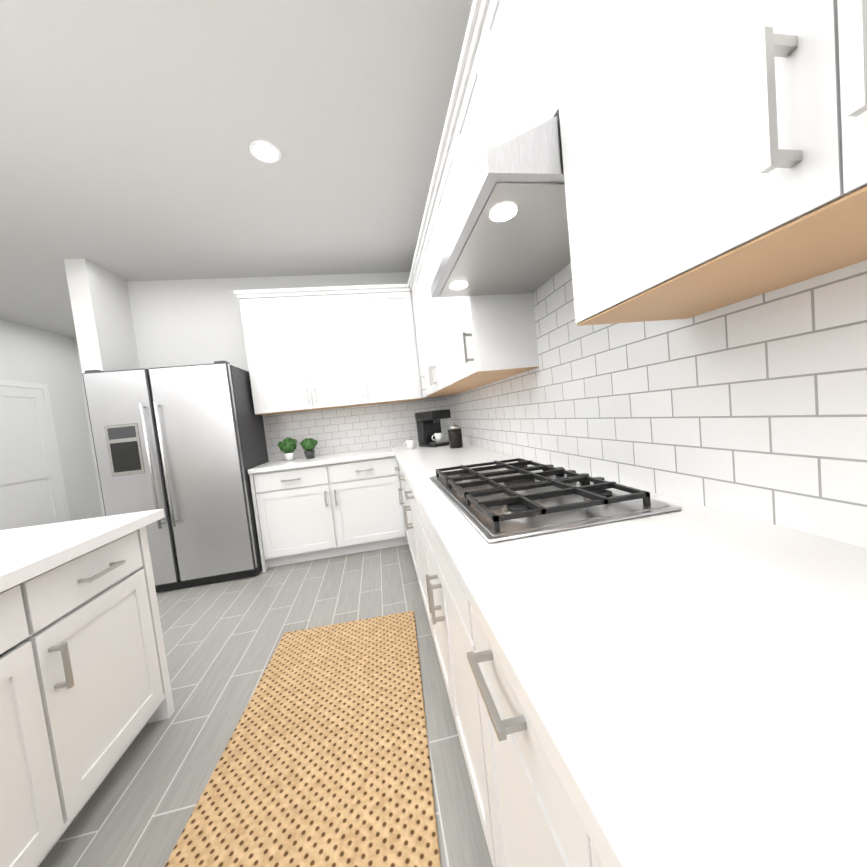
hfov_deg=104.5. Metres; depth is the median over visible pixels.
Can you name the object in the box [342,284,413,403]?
upper cabinet
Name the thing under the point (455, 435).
jar
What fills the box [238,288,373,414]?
upper cabinet
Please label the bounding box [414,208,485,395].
upper cabinet
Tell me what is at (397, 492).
base cabinet
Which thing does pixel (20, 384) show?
trim
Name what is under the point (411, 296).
upper cabinet
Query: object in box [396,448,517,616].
base cabinet
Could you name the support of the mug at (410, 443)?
on the base cabinet at (397, 492)
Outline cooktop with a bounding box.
[429,458,681,542]
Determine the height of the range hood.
0.146 m
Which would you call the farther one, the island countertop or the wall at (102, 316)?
the wall at (102, 316)
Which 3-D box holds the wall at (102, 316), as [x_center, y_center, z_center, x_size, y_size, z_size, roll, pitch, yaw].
[-2.989,-0.088,3.942,0.150,2.800,2.250,-7,3,-9]
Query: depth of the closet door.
3.87 m
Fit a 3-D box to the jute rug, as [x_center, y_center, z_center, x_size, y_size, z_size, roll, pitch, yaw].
[-0.327,1.233,0.499,0.954,0.010,3.207,-7,3,-9]
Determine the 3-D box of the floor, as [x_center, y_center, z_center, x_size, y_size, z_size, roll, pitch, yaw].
[-2.185,1.466,0.816,6.560,0.100,12.800,-7,3,-9]
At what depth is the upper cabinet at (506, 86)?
1.02 m
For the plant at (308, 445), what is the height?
0.202 m
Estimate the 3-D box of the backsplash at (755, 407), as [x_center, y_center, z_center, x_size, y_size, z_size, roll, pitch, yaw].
[0.618,-0.301,0.981,0.012,0.965,5.720,-7,3,-9]
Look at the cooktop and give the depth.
0.95 m
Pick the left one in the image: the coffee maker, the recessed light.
the recessed light
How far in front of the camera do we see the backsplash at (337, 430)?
3.63 m
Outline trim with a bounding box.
[0,379,70,521]
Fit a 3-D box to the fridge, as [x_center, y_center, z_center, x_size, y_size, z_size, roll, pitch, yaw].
[-2.160,0.354,3.032,1.040,1.828,0.757,-7,3,-9]
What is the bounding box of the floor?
[39,544,492,866]
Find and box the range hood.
[431,115,570,297]
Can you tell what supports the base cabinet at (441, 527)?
on the floor
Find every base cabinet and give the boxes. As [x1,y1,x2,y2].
[248,448,399,571]
[388,444,467,545]
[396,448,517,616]
[412,480,679,799]
[452,508,866,866]
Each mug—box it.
[403,439,414,448]
[432,432,442,441]
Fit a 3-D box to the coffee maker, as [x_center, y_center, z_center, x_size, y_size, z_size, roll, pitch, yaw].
[0.004,-0.050,3.255,0.230,0.335,0.285,-8,4,-34]
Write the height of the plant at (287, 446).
0.228 m
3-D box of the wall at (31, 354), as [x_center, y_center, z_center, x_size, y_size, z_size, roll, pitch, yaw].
[-4.673,0.131,3.202,0.120,2.800,3.160,-7,3,-9]
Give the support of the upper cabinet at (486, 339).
attached to the wall
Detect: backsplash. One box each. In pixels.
[264,398,447,460]
[444,260,866,548]
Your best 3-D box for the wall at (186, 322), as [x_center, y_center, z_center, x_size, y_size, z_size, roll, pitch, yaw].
[-1.357,-0.372,3.621,3.010,3.060,0.150,-7,3,-9]
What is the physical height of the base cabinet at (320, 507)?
0.879 m
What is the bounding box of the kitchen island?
[0,514,174,866]
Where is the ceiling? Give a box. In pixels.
[0,0,472,337]
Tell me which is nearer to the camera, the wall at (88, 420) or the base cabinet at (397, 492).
the base cabinet at (397, 492)
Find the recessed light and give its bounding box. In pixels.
[248,139,281,162]
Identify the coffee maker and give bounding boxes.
[415,409,450,446]
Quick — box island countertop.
[0,509,163,584]
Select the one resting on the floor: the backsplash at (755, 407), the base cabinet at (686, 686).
the base cabinet at (686, 686)
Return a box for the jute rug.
[165,611,440,866]
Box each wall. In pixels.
[0,319,102,520]
[64,258,139,372]
[74,338,104,516]
[127,272,445,460]
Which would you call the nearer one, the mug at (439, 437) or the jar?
the jar
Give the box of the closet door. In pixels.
[0,386,64,529]
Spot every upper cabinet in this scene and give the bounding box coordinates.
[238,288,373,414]
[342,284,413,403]
[402,268,441,399]
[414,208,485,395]
[430,112,538,387]
[454,0,557,207]
[546,0,866,325]
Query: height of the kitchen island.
0.879 m
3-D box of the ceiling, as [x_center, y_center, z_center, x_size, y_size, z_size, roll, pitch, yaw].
[-2.912,-1.617,3.064,6.160,0.320,7.888,-7,3,-9]
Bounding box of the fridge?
[82,361,268,591]
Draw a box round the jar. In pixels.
[448,423,462,447]
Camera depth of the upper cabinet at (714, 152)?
0.49 m
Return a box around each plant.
[278,437,296,460]
[300,438,317,458]

